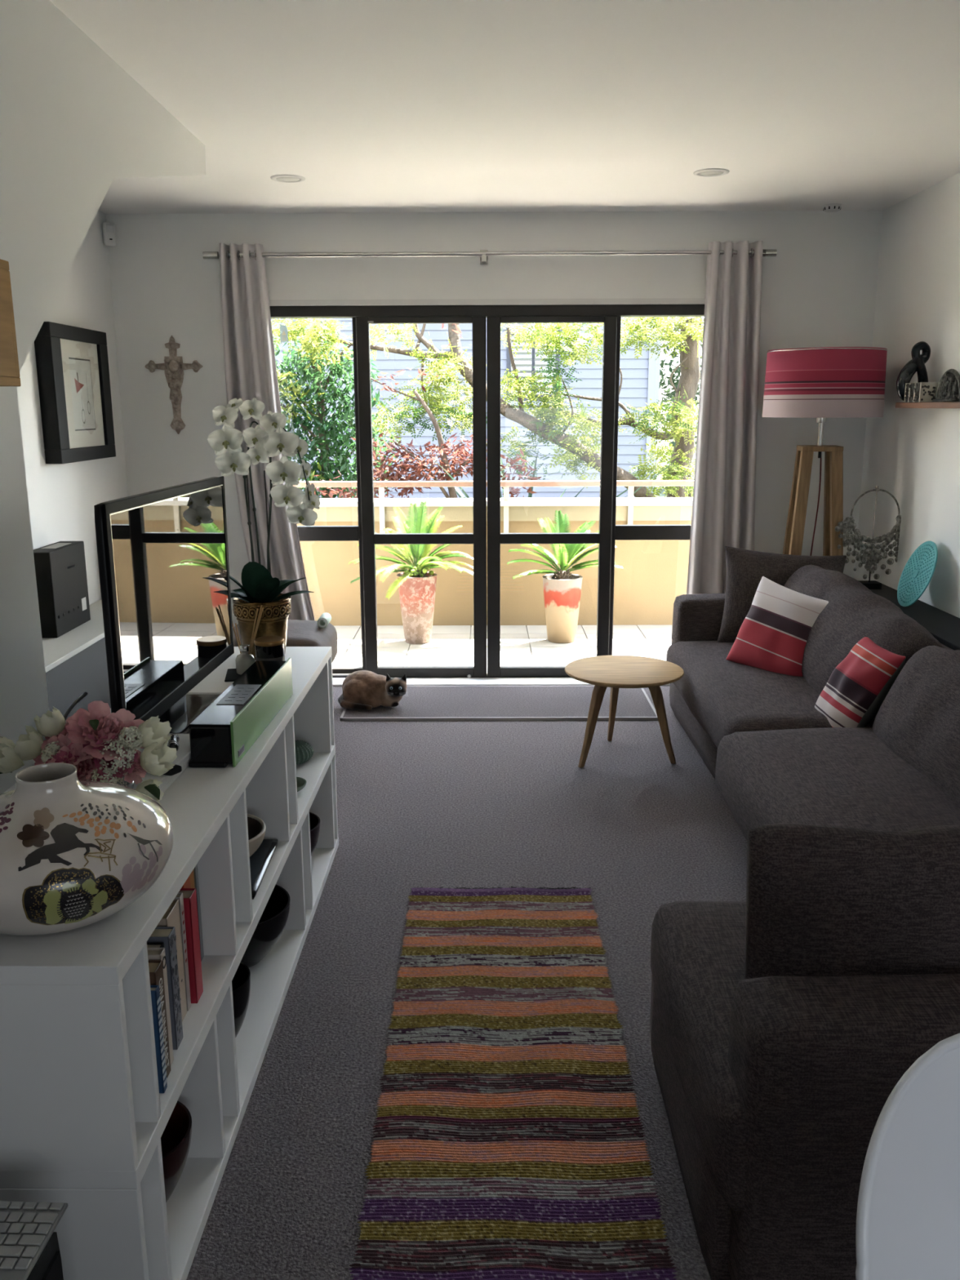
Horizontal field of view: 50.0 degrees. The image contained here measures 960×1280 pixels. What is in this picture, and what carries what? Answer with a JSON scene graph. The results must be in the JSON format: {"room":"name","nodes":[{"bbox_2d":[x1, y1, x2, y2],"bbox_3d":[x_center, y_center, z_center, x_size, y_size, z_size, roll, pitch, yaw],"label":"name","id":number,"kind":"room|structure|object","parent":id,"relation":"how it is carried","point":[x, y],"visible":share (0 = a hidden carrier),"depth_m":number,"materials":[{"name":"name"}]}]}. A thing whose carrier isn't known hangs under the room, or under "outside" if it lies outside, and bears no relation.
{"room":"living room","nodes":[
{"label":"living room","id":0,"kind":"room"},
{"bbox_2d":[17,209,128,604],"bbox_3d":[-2.025,-0.209,2.284,0.150,2.650,7.230,0,13,0],"label":"wall","id":1,"kind":"structure","parent":0,"point":[62,498],"depth_m":4.97,"materials":[{"name":"white paint"}]},
{"bbox_2d":[41,599,104,672],"bbox_3d":[-1.788,0.094,3.967,0.305,0.022,3.680,0,13,0],"label":"shelf","id":2,"kind":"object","parent":1,"relation":"attached to","point":[56,651],"depth_m":4.32,"materials":[{"name":"grey paint"}]},
{"bbox_2d":[33,541,90,637],"bbox_3d":[-1.846,-0.229,4.509,0.112,0.366,0.380,0,13,0],"label":"file box","id":3,"kind":"object","parent":2,"relation":"on","point":[60,571],"visible":0.94,"depth_m":4.42,"materials":[{"name":"black"}]},
{"bbox_2d":[34,321,115,463],"bbox_3d":[-1.902,-1.159,4.862,0.075,0.610,0.690,0,13,0],"label":"framed print","id":4,"kind":"object","parent":1,"relation":"attached to","point":[72,362],"visible":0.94,"depth_m":4.76,"materials":[{"name":"black wood"}]},
{"bbox_2d":[68,357,95,431],"bbox_3d":[-1.878,-1.159,4.862,0.001,0.330,0.260,0,13,0],"label":"artwork","id":5,"kind":"object","parent":4,"relation":"attached to","point":[81,385],"depth_m":4.86,"materials":[{"name":"grey paper"}]},
{"bbox_2d":[45,637,111,724],"bbox_3d":[-1.795,0.370,4.030,0.290,0.545,3.680,0,13,0],"label":"trim","id":6,"kind":"structure","parent":1,"relation":"attached to","point":[86,671],"depth_m":4.25,"materials":[{"name":"grey"}]},
{"bbox_2d":[0,0,205,794],"bbox_3d":[-1.113,-0.063,1.513,0.100,2.500,5.570,0,13,0],"label":"wall","id":7,"kind":"structure","parent":0,"point":[73,122],"depth_m":2.46,"materials":[{"name":"white paint"}]},
{"bbox_2d":[0,258,21,386],"bbox_3d":[-1.003,-0.557,1.724,0.120,0.243,0.740,0,13,0],"label":"wall box","id":8,"kind":"object","parent":7,"relation":"attached to","point":[9,362],"visible":1,"depth_m":2.05,"materials":[{"name":"brown wood"}]},
{"bbox_2d":[186,685,746,1279],"bbox_3d":[0.064,1.067,2.390,4.420,0.100,6.890,0,13,0],"label":"floor","id":9,"kind":"structure","parent":0,"point":[430,804],"depth_m":3.34,"materials":[{"name":"carpet"}]},
{"bbox_2d":[26,1231,63,1279],"bbox_3d":[-0.789,1.064,1.260,0.424,0.412,0.440,0,13,0],"label":"base cabinet","id":10,"kind":"object","parent":9,"relation":"on","point":[48,1266],"visible":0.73,"depth_m":1.39,"materials":[{"name":"black"}]},
{"bbox_2d":[0,1200,67,1279],"bbox_3d":[-0.728,0.820,1.374,0.280,0.011,0.190,0,13,2],"label":"keyboard","id":11,"kind":"object","parent":10,"relation":"on","point":[26,1228],"visible":1,"depth_m":1.40,"materials":[{"name":"silver metal"}]},
{"bbox_2d":[0,646,338,1279],"bbox_3d":[-0.760,0.603,2.583,0.490,0.725,2.052,0,13,1],"label":"shelf unit","id":12,"kind":"object","parent":9,"relation":"on","point":[84,1115],"visible":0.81,"depth_m":1.73,"materials":[{"name":"white paint"}]},
{"bbox_2d":[63,692,87,719],"bbox_3d":[-0.912,0.229,2.209,0.010,0.177,0.250,3,13,13],"label":"power cord","id":13,"kind":"object","parent":12,"relation":"on","point":[81,697],"visible":0.31,"depth_m":2.26,"materials":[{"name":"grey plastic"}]},
{"bbox_2d":[0,762,173,935],"bbox_3d":[-0.691,0.322,1.666,0.373,0.228,0.373,-1,13,-4],"label":"vase","id":14,"kind":"object","parent":12,"relation":"on","point":[75,853],"visible":1,"depth_m":1.56,"materials":[{"name":"beige ceramic"}]},
{"bbox_2d":[0,701,177,804],"bbox_3d":[-0.783,0.255,2.007,0.369,0.238,0.232,0,13,0],"label":"bouquet","id":15,"kind":"object","parent":12,"relation":"on","point":[103,745],"visible":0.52,"depth_m":1.99,"materials":[{"name":"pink plant"}]},
{"bbox_2d":[116,775,134,788],"bbox_3d":[-0.774,0.315,2.054,0.170,0.070,0.170,0,13,0],"label":"vase","id":16,"kind":"object","parent":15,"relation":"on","point":[131,785],"depth_m":2.10,"materials":[{"name":"glass"}]},
{"bbox_2d":[146,942,164,947],"bbox_3d":[-0.630,0.644,1.836,0.140,0.218,0.022,0,13,0],"label":"book","id":17,"kind":"object","parent":12,"relation":"on","point":[148,944],"visible":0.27,"depth_m":1.82,"materials":[{"name":"black paper"}]},
{"bbox_2d":[150,985,167,1093],"bbox_3d":[-0.604,0.677,1.743,0.130,0.195,0.018,0,13,0],"label":"book","id":18,"kind":"object","parent":12,"relation":"on","point":[155,993],"visible":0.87,"depth_m":1.74,"materials":[{"name":"blue paper"}]},
{"bbox_2d":[148,960,170,1077],"bbox_3d":[-0.616,0.660,1.774,0.141,0.215,0.040,0,13,0],"label":"book","id":19,"kind":"object","parent":12,"relation":"on","point":[155,967],"visible":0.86,"depth_m":1.77,"materials":[{"name":"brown paper"}]},
{"bbox_2d":[146,947,173,1065],"bbox_3d":[-0.619,0.648,1.809,0.141,0.222,0.026,0,13,0],"label":"book","id":20,"kind":"object","parent":12,"relation":"on","point":[153,953],"visible":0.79,"depth_m":1.80,"materials":[{"name":"beige paper"}]},
{"bbox_2d":[133,733,191,792],"bbox_3d":[-0.778,0.276,2.312,0.236,0.032,0.336,0,13,2],"label":"flat box","id":21,"kind":"object","parent":12,"relation":"on","point":[183,759],"visible":0.04,"depth_m":2.29,"materials":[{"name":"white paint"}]},
{"bbox_2d":[163,764,182,775],"bbox_3d":[-0.694,0.273,2.213,0.110,0.017,0.036,7,14,28],"label":"remote control","id":22,"kind":"object","parent":21,"relation":"on","point":[176,769],"visible":0.14,"depth_m":2.18,"materials":[{"name":"black plastic"}]},
{"bbox_2d":[167,733,179,751],"bbox_3d":[-0.703,0.237,2.359,0.026,0.026,0.096,-4,13,-14],"label":"case","id":23,"kind":"object","parent":21,"relation":"on","point":[173,742],"visible":0.71,"depth_m":2.34,"materials":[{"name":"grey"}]},
{"bbox_2d":[93,475,234,733],"bbox_3d":[-0.793,-0.077,2.577,0.150,0.604,0.860,0,13,2],"label":"television","id":24,"kind":"object","parent":12,"relation":"on","point":[162,553],"visible":0.88,"depth_m":2.46,"materials":[{"name":"black plastic"}]},
{"bbox_2d":[146,926,183,1049],"bbox_3d":[-0.621,0.633,1.868,0.140,0.226,0.038,0,13,0],"label":"book","id":25,"kind":"object","parent":12,"relation":"on","point":[166,935],"visible":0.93,"depth_m":1.86,"materials":[{"name":"grey paper"}]},
{"bbox_2d":[156,899,186,1021],"bbox_3d":[-0.642,0.613,1.928,0.150,0.238,0.076,0,13,0],"label":"book","id":26,"kind":"object","parent":12,"relation":"on","point":[171,917],"visible":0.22,"depth_m":1.94,"materials":[{"name":"beige paper"}]},
{"bbox_2d":[160,1100,191,1203],"bbox_3d":[-0.653,1.005,1.962,0.210,0.155,0.210,0,13,0],"label":"bowl","id":27,"kind":"object","parent":12,"relation":"on","point":[175,1139],"visible":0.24,"depth_m":1.96,"materials":[{"name":"black ceramic"}]},
{"bbox_2d":[173,892,191,1011],"bbox_3d":[-0.641,0.601,1.978,0.150,0.240,0.021,0,13,0],"label":"book","id":28,"kind":"object","parent":12,"relation":"on","point":[180,895],"visible":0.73,"depth_m":1.97,"materials":[{"name":"grey paper"}]},
{"bbox_2d":[178,888,203,1003],"bbox_3d":[-0.630,0.600,2.016,0.150,0.225,0.043,0,13,0],"label":"book","id":29,"kind":"object","parent":12,"relation":"on","point":[189,895],"visible":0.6,"depth_m":2.00,"materials":[{"name":"red paper"}]},
{"bbox_2d":[194,863,204,961],"bbox_3d":[-0.688,0.543,2.152,0.200,0.275,0.019,0,13,0],"label":"book","id":30,"kind":"object","parent":12,"relation":"on","point":[196,871],"visible":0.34,"depth_m":2.16,"materials":[{"name":"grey paper"}]},
{"bbox_2d":[224,668,240,681],"bbox_3d":[-0.720,0.105,3.124,0.100,0.006,0.140,-2,13,-9],"label":"coaster","id":31,"kind":"object","parent":12,"relation":"on","point":[231,675],"visible":0.44,"depth_m":3.10,"materials":[{"name":"black"}]},
{"bbox_2d":[232,604,263,675],"bbox_3d":[-0.701,-0.001,3.110,0.099,0.206,0.058,0,13,0],"label":"reed diffuser","id":32,"kind":"object","parent":31,"relation":"on","point":[245,659],"visible":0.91,"depth_m":3.10,"materials":[{"name":"clear glass"}]},
{"bbox_2d":[235,644,254,675],"bbox_3d":[-0.713,0.058,3.123,0.058,0.085,0.058,0,13,0],"label":"bottle","id":33,"kind":"object","parent":32,"relation":"on","point":[243,660],"depth_m":3.10,"materials":[{"name":"clear glass"}]},
{"bbox_2d":[188,657,293,767],"bbox_3d":[-0.594,0.170,2.608,0.107,0.108,0.608,0,13,2],"label":"box","id":34,"kind":"object","parent":12,"relation":"on","point":[221,735],"visible":1,"depth_m":2.46,"materials":[{"name":"black"}]},
{"bbox_2d":[231,962,250,1038],"bbox_3d":[-0.641,0.886,2.486,0.176,0.155,0.176,0,13,0],"label":"bowl","id":35,"kind":"object","parent":12,"relation":"on","point":[241,982],"visible":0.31,"depth_m":2.46,"materials":[{"name":"black ceramic"}]},
{"bbox_2d":[207,397,319,660],"bbox_3d":[-0.683,-0.351,3.289,0.344,0.822,0.249,-3,13,-11],"label":"potted orchid","id":36,"kind":"object","parent":12,"relation":"on","point":[259,588],"visible":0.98,"depth_m":3.19,"materials":[{"name":"white plant"}]},
{"bbox_2d":[249,839,278,899],"bbox_3d":[-0.661,0.575,2.595,0.250,0.017,0.330,0,13,-1],"label":"serving tray","id":37,"kind":"object","parent":12,"relation":"on","point":[260,860],"visible":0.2,"depth_m":2.61,"materials":[{"name":"black paint"}]},
{"bbox_2d":[247,813,266,856],"bbox_3d":[-0.658,0.520,2.592,0.237,0.090,0.237,0,13,0],"label":"bowl","id":38,"kind":"object","parent":37,"relation":"on","point":[256,826],"visible":0.19,"depth_m":2.64,"materials":[{"name":"beige ceramic"}]},
{"bbox_2d":[240,884,289,967],"bbox_3d":[-0.665,0.802,2.834,0.286,0.165,0.286,0,13,0],"label":"bowl","id":39,"kind":"object","parent":12,"relation":"on","point":[271,925],"visible":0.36,"depth_m":2.77,"materials":[{"name":"black ceramic"}]},
{"bbox_2d":[253,635,284,661],"bbox_3d":[-0.637,0.051,3.122,0.089,0.112,0.089,0,13,0],"label":"candle jar","id":40,"kind":"object","parent":12,"relation":"on","point":[268,648],"visible":0.63,"depth_m":3.08,"materials":[{"name":"black glass"}]},
{"bbox_2d":[296,777,306,791],"bbox_3d":[-0.584,0.448,3.135,0.110,0.026,0.110,0,13,0],"label":"bowl","id":41,"kind":"object","parent":12,"relation":"on","point":[301,783],"visible":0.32,"depth_m":3.16,"materials":[{"name":"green ceramic"}]},
{"bbox_2d":[294,739,314,764],"bbox_3d":[-0.608,0.369,3.378,0.123,0.072,0.123,0,13,0],"label":"ornament","id":42,"kind":"object","parent":12,"relation":"on","point":[304,751],"visible":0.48,"depth_m":3.35,"materials":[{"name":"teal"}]},
{"bbox_2d":[309,812,319,856],"bbox_3d":[-0.637,0.678,3.377,0.230,0.165,0.230,0,13,0],"label":"bowl","id":43,"kind":"object","parent":12,"relation":"on","point":[314,820],"visible":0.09,"depth_m":3.35,"materials":[{"name":"black ceramic"}]},
{"bbox_2d":[232,619,337,704],"bbox_3d":[-0.959,0.186,4.887,0.534,0.518,0.531,0,13,0],"label":"ottoman","id":44,"kind":"object","parent":9,"relation":"on","point":[300,633],"visible":0.15,"depth_m":4.78,"materials":[{"name":"beige leather"}]},
{"bbox_2d":[232,619,337,662],"bbox_3d":[-0.960,0.053,4.857,0.534,0.244,0.531,0,13,0],"label":"cushion","id":45,"kind":"object","parent":44,"relation":"on","point":[300,633],"depth_m":4.78,"materials":[{"name":"leather"}]},
{"bbox_2d":[316,612,331,627],"bbox_3d":[-0.742,-0.094,4.902,0.052,0.052,0.124,0,13,0],"label":"paper roll","id":46,"kind":"object","parent":44,"relation":"on","point":[324,620],"visible":1,"depth_m":4.86,"materials":[{"name":"grey paper"}]},
{"bbox_2d":[339,685,657,720],"bbox_3d":[0.099,0.326,5.390,1.585,0.014,0.598,0,13,0],"label":"door mat","id":47,"kind":"object","parent":9,"relation":"on","point":[423,703],"visible":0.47,"depth_m":5.31,"materials":[{"name":"carpet"}]},
{"bbox_2d":[337,670,408,710],"bbox_3d":[-0.545,0.251,5.301,0.376,0.184,0.220,0,13,3],"label":"cat","id":48,"kind":"object","parent":47,"relation":"on","point":[362,690],"visible":1,"depth_m":5.25},
{"bbox_2d":[349,886,676,1279],"bbox_3d":[0.062,1.000,2.428,0.593,0.014,1.854,0,13,0],"label":"rag rug","id":49,"kind":"object","parent":9,"relation":"on","point":[508,1143],"visible":1,"depth_m":2.26,"materials":[{"name":"multicoloured fabric"}]},
{"bbox_2d":[564,655,684,768],"bbox_3d":[0.627,0.322,4.521,0.514,0.404,0.514,0,13,0],"label":"coffee table","id":50,"kind":"object","parent":9,"relation":"on","point":[615,673],"visible":1,"depth_m":4.43,"materials":[{"name":"brown wood"}]},
{"bbox_2d":[649,564,959,1279],"bbox_3d":[1.198,0.367,3.401,1.636,0.808,3.786,0,13,0],"label":"sofa","id":51,"kind":"object","parent":9,"relation":"on","point":[785,1019],"visible":0.81,"depth_m":1.80,"materials":[{"name":"grey fabric"}]},
{"bbox_2d":[650,901,748,1212],"bbox_3d":[1.190,0.765,2.013,1.629,0.240,0.798,0,13,0],"label":"seat cushion","id":52,"kind":"object","parent":51,"relation":"on","point":[698,948],"depth_m":1.94,"materials":[{"name":"grey fabric"}]},
{"bbox_2d":[666,640,872,747],"bbox_3d":[1.333,0.244,4.363,0.891,0.238,1.424,0,13,0],"label":"seat cushion","id":53,"kind":"object","parent":51,"relation":"on","point":[725,697],"depth_m":4.07,"materials":[{"name":"grey fabric"}]},
{"bbox_2d":[725,576,828,676],"bbox_3d":[1.283,-0.029,4.375,0.207,0.431,0.454,-9,16,-34],"label":"cushion","id":54,"kind":"object","parent":51,"relation":"on","point":[773,635],"visible":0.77,"depth_m":4.33,"materials":[{"name":"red fabric"}]},
{"bbox_2d":[717,546,846,642],"bbox_3d":[1.438,-0.192,4.906,0.590,0.491,0.259,2,13,10],"label":"cushion","id":55,"kind":"object","parent":51,"relation":"on","point":[745,569],"visible":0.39,"depth_m":4.86,"materials":[{"name":"grey fabric"}]},
{"bbox_2d":[715,727,959,839],"bbox_3d":[1.291,0.563,3.037,0.964,0.298,1.363,0,13,0],"label":"seat cushion","id":56,"kind":"object","parent":51,"relation":"on","point":[852,777],"depth_m":3.10,"materials":[{"name":"grey fabric"}]},
{"bbox_2d":[744,822,959,979],"bbox_3d":[1.210,0.541,1.876,1.460,0.441,0.230,0,7,0],"label":"cushion","id":57,"kind":"object","parent":51,"relation":"on","point":[822,900],"depth_m":1.79,"materials":[{"name":"grey fabric"}]},
{"bbox_2d":[814,636,906,727],"bbox_3d":[1.363,0.179,3.727,0.237,0.345,0.283,0,13,0],"label":"cushion","id":58,"kind":"object","parent":51,"relation":"on","point":[856,689],"visible":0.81,"depth_m":3.64,"materials":[{"name":"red fabric"}]},
{"bbox_2d":[783,564,944,727],"bbox_3d":[1.521,0.005,4.312,0.347,0.483,1.420,23,14,-6],"label":"cushion","id":59,"kind":"object","parent":51,"relation":"on","point":[852,613],"depth_m":4.04,"materials":[{"name":"grey fabric"}]},
{"bbox_2d":[872,645,959,808],"bbox_3d":[1.517,0.359,2.916,0.363,0.463,1.450,25,12,-5],"label":"cushion","id":60,"kind":"object","parent":51,"relation":"on","point":[916,727],"depth_m":3.16,"materials":[{"name":"grey fabric"}]},
{"bbox_2d":[762,346,887,555],"bbox_3d":[1.714,-0.562,5.280,0.577,1.785,0.577,0,13,0],"label":"floor lamp","id":61,"kind":"object","parent":9,"relation":"on","point":[821,384],"visible":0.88,"depth_m":4.94,"materials":[{"name":"red fabric"}]},
{"bbox_2d":[855,1032,959,1279],"bbox_3d":[0.660,0.900,1.037,0.457,0.827,0.519,-6,14,-25],"label":"shell chair","id":62,"kind":"object","parent":9,"relation":"on","point":[908,1215],"visible":1,"depth_m":1.13,"materials":[{"name":"white plastic"}]},
{"bbox_2d":[857,580,959,650],"bbox_3d":[1.952,0.211,4.501,0.250,0.620,2.000,0,13,0],"label":"console table","id":63,"kind":"object","parent":9,"relation":"on","point":[944,627],"visible":0.16,"depth_m":4.44,"materials":[{"name":"black"}]},
{"bbox_2d":[834,485,901,589],"bbox_3d":[1.961,-0.512,5.126,0.402,0.513,0.070,0,13,0],"label":"stand","id":64,"kind":"object","parent":63,"relation":"on","point":[872,555],"visible":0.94,"depth_m":5.12,"materials":[{"name":"black"}]},
{"bbox_2d":[897,541,937,606],"bbox_3d":[1.987,-0.300,4.677,0.113,0.299,0.316,1,13,5],"label":"disc","id":65,"kind":"object","parent":63,"relation":"on","point":[918,571],"visible":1,"depth_m":4.67,"materials":[{"name":"ceramic"}]},
{"bbox_2d":[106,210,882,626],"bbox_3d":[0.075,-0.969,5.707,4.020,2.600,0.200,0,13,0],"label":"wall","id":66,"kind":"structure","parent":0,"point":[819,289],"depth_m":5.40,"materials":[{"name":"white paint"}]},
{"bbox_2d":[102,222,116,246],"bbox_3d":[-1.908,-2.088,5.295,0.062,0.115,0.050,-9,15,-34],"label":"sensor","id":67,"kind":"object","parent":66,"relation":"attached to","point":[108,231],"visible":1,"depth_m":5.28,"materials":[{"name":"white paint"}]},
{"bbox_2d":[145,335,203,434],"bbox_3d":[-1.634,-1.365,5.509,0.310,0.515,0.024,0,13,0],"label":"wall cross","id":68,"kind":"object","parent":66,"relation":"attached to","point":[174,367],"visible":1,"depth_m":5.49,"materials":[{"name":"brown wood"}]},
{"bbox_2d":[269,304,704,678],"bbox_3d":[0.040,-0.780,5.691,2.510,2.040,0.134,0,13,0],"label":"door","id":69,"kind":"structure","parent":66,"relation":"in","point":[486,336],"depth_m":5.65,"materials":[{"name":"grey metal"}]},
{"bbox_2d":[297,317,362,673],"bbox_3d":[-0.917,-0.770,5.736,0.475,1.963,0.050,0,13,0],"label":"light","id":70,"kind":"object","parent":69,"relation":"attached to","point":[306,533],"depth_m":5.75,"materials":[{"name":"clear glass"}]},
{"bbox_2d":[269,297,705,306],"bbox_3d":[0.036,-1.779,5.414,2.570,0.030,0.012,0,13,0],"label":"trim","id":71,"kind":"structure","parent":66,"relation":"attached to","point":[637,300],"depth_m":5.41,"materials":[{"name":"white paint"}]},
{"bbox_2d":[202,248,777,264],"bbox_3d":[0.048,-1.987,5.323,2.945,0.070,0.098,0,13,0],"label":"curtain rod","id":72,"kind":"object","parent":66,"relation":"attached to","point":[483,255],"visible":0.88,"depth_m":5.28,"materials":[{"name":"silver metal"}]},
{"bbox_2d":[219,242,315,620],"bbox_3d":[-1.120,-1.010,5.490,0.442,2.086,0.116,0,13,0],"label":"curtain","id":73,"kind":"object","parent":72,"relation":"hanging from","point":[250,362],"visible":0.66,"depth_m":5.42,"materials":[{"name":"grey fabric"}]},
{"bbox_2d":[686,240,763,594],"bbox_3d":[1.331,-0.909,5.504,0.415,2.305,0.110,0,13,0],"label":"curtain","id":74,"kind":"object","parent":72,"relation":"hanging from","point":[723,514],"visible":0.79,"depth_m":5.44,"materials":[{"name":"grey fabric"}]},
{"bbox_2d":[332,677,670,686],"bbox_3d":[0.043,0.245,5.801,2.510,0.032,0.145,0,13,0],"label":"trim","id":75,"kind":"structure","parent":66,"relation":"attached to","point":[337,682],"depth_m":5.77,"materials":[{"name":"white"}]},
{"bbox_2d":[297,520,691,626],"bbox_3d":[0.234,-0.539,7.445,8.800,0.890,0.160,0,13,0],"label":"wall","id":76,"kind":"structure","parent":0,"point":[654,573],"depth_m":7.39,"materials":[{"name":"beige paint"}]},
{"bbox_2d":[293,480,693,533],"bbox_3d":[0.232,-0.913,7.244,8.400,0.410,0.065,0,13,0],"label":"balcony railing","id":77,"kind":"object","parent":76,"relation":"attached to","point":[631,484],"visible":0.24,"depth_m":7.17,"materials":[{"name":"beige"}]},
{"bbox_2d":[312,506,692,521],"bbox_3d":[0.233,-0.895,7.271,8.800,0.107,0.020,0,13,0],"label":"trim","id":78,"kind":"structure","parent":76,"relation":"attached to","point":[451,513],"depth_m":7.26,"materials":[{"name":"brown"}]},
{"bbox_2d":[319,497,693,506],"bbox_3d":[0.233,-0.984,7.336,8.800,0.037,0.255,0,13,0],"label":"trim","id":79,"kind":"structure","parent":76,"relation":"attached to","point":[637,501],"depth_m":7.22,"materials":[{"name":"grey paint"}]},
{"bbox_2d":[332,625,672,670],"bbox_3d":[0.233,0.164,6.835,8.800,0.250,1.620,0,13,0],"label":"floor","id":80,"kind":"structure","parent":0,"point":[449,645],"depth_m":6.83,"materials":[{"name":"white tile"}]},
{"bbox_2d":[349,501,473,644],"bbox_3d":[-0.446,-0.452,6.882,0.866,0.935,0.634,-1,13,-3],"label":"potted plant","id":81,"kind":"object","parent":80,"relation":"on","point":[416,585],"visible":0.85,"depth_m":6.83,"materials":[{"name":"green plant"}]},
{"bbox_2d":[396,571,436,644],"bbox_3d":[-0.420,-0.214,6.906,0.270,0.460,0.270,-6,14,-25],"label":"pot","id":82,"kind":"object","parent":81,"relation":"on","point":[417,590],"depth_m":6.81,"materials":[{"name":"pink ceramic"}]},
{"bbox_2d":[506,510,623,643],"bbox_3d":[0.565,-0.431,6.923,0.781,0.870,0.484,-1,13,-4],"label":"potted plant","id":83,"kind":"object","parent":80,"relation":"on","point":[562,588],"visible":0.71,"depth_m":6.85,"materials":[{"name":"green plant"}]},
{"bbox_2d":[542,573,582,643],"bbox_3d":[0.552,-0.211,6.923,0.270,0.440,0.270,6,14,25],"label":"pot","id":84,"kind":"object","parent":83,"relation":"on","point":[562,592],"depth_m":6.83,"materials":[{"name":"beige ceramic"}]},
{"bbox_2d":[49,0,959,213],"bbox_3d":[0.056,-1.516,1.978,4.420,0.120,7.230,0,13,0],"label":"ceiling","id":85,"kind":"structure","parent":0,"point":[380,105],"depth_m":3.34,"materials":[{"name":"white paint"}]},
{"bbox_2d":[270,174,305,182],"bbox_3d":[-0.843,-2.025,4.517,0.152,0.006,0.152,0,13,0],"label":"recessed light","id":86,"kind":"object","parent":85,"relation":"in","point":[280,178],"visible":1,"depth_m":4.51,"materials":[{"name":"white paint"}]},
{"bbox_2d":[693,168,729,177],"bbox_3d":[0.996,-2.012,4.430,0.152,0.006,0.152,0,13,0],"label":"recessed light","id":87,"kind":"object","parent":85,"relation":"in","point":[709,172],"visible":1,"depth_m":4.42,"materials":[{"name":"white paint"}]},
{"bbox_2d":[822,203,842,212],"bbox_3d":[1.769,-2.171,5.170,0.094,0.030,0.094,0,13,0],"label":"vent","id":88,"kind":"object","parent":85,"relation":"attached to","point":[830,207],"visible":1,"depth_m":5.14,"materials":[{"name":"white paint"}]},
{"bbox_2d":[615,524,691,540],"bbox_3d":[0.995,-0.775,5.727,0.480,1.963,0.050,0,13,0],"label":"rail","id":89,"kind":"object","parent":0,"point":[623,532],"depth_m":5.74,"materials":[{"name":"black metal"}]},
{"bbox_2d":[853,172,959,617],"bbox_3d":[2.145,-0.219,2.264,0.150,2.650,7.230,0,13,0],"label":"wall","id":90,"kind":"structure","parent":0,"point":[913,455],"depth_m":4.87,"materials":[{"name":"white paint"}]},
{"bbox_2d":[895,401,959,408],"bbox_3d":[2.009,-1.010,4.423,0.140,0.026,0.790,0,13,0],"label":"wall shelf","id":91,"kind":"object","parent":90,"relation":"attached to","point":[941,404],"visible":0.98,"depth_m":4.44,"materials":[{"name":"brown wood"}]},
{"bbox_2d":[896,341,930,400],"bbox_3d":[1.985,-1.228,4.710,0.155,0.267,0.071,-2,13,-9],"label":"sculpture","id":92,"kind":"object","parent":91,"relation":"on","point":[917,364],"visible":0.8,"depth_m":4.68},
{"bbox_2d":[903,382,938,402],"bbox_3d":[1.974,-1.108,4.604,0.078,0.085,0.176,0,13,0],"label":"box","id":93,"kind":"object","parent":91,"relation":"on","point":[922,392],"visible":0.98,"depth_m":4.53,"materials":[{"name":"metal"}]},
{"bbox_2d":[932,368,959,402],"bbox_3d":[1.993,-1.078,4.361,0.040,0.139,0.247,0,13,0],"label":"dome","id":94,"kind":"object","parent":91,"relation":"on","point":[948,387],"visible":0.97,"depth_m":4.35,"materials":[{"name":"metal"}]},
{"label":"outside","id":95,"kind":"structure","parent":0,"visible":0},
{"bbox_2d":[655,439,695,497],"bbox_3d":[0.146,-5.543,33.402,60.000,0.250,52.400,0,13,0],"label":"ground","id":96,"kind":"structure","parent":95,"point":[661,495],"depth_m":29.28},
{"bbox_2d":[274,330,401,498],"bbox_3d":[-1.609,-1.685,10.060,1.834,2.608,1.126,0,13,0],"label":"evergreen tree","id":97,"kind":"object","parent":96,"relation":"on","point":[325,466],"visible":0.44,"depth_m":9.80,"materials":[{"name":"green plant"}]},
{"bbox_2d":[312,323,541,498],"bbox_3d":[-0.494,-1.422,8.900,2.067,2.573,0.734,0,13,0],"label":"maple","id":98,"kind":"object","parent":96,"relation":"on","point":[443,449],"visible":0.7,"depth_m":8.84,"materials":[{"name":"red plant"}]},
{"bbox_2d":[454,486,469,497],"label":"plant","id":99,"kind":"object","parent":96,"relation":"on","point":[460,493],"depth_m":9.18,"materials":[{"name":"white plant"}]},
{"bbox_2d":[271,316,662,498],"bbox_3d":[-4.470,-4.773,19.137,15.700,4.600,6.600,0,13,0],"label":"house","id":100,"kind":"structure","parent":96,"relation":"on","point":[641,375],"depth_m":16.51,"materials":[{"name":"white paint"}]},
{"bbox_2d":[271,316,703,497],"bbox_3d":[0.206,-1.861,9.333,4.507,3.304,1.282,0,13,0],"label":"tree","id":101,"kind":"object","parent":96,"relation":"on","point":[544,429],"visible":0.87,"depth_m":9.16,"materials":[{"name":"green plant"}]},
{"bbox_2d":[539,316,702,497],"bbox_3d":[1.720,-2.119,9.650,2.343,3.592,1.250,1,13,7],"label":"tree","id":102,"kind":"object","parent":96,"relation":"on","point":[689,365],"visible":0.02,"depth_m":9.54,"materials":[{"name":"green plant"}]},
{"bbox_2d":[644,417,697,497],"bbox_3d":[2.888,-1.957,12.873,1.774,1.917,1.088,-2,13,-6],"label":"shrub","id":103,"kind":"object","parent":96,"relation":"on","point":[691,493],"visible":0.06,"depth_m":12.80,"materials":[{"name":"green plant"}]},
{"bbox_2d":[656,316,703,488],"bbox_3d":[5.104,-5.927,23.286,4.384,6.016,2.364,0,13,0],"label":"tree","id":104,"kind":"object","parent":96,"relation":"on","point":[668,395],"visible":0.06,"depth_m":23.07,"materials":[{"name":"green plant"}]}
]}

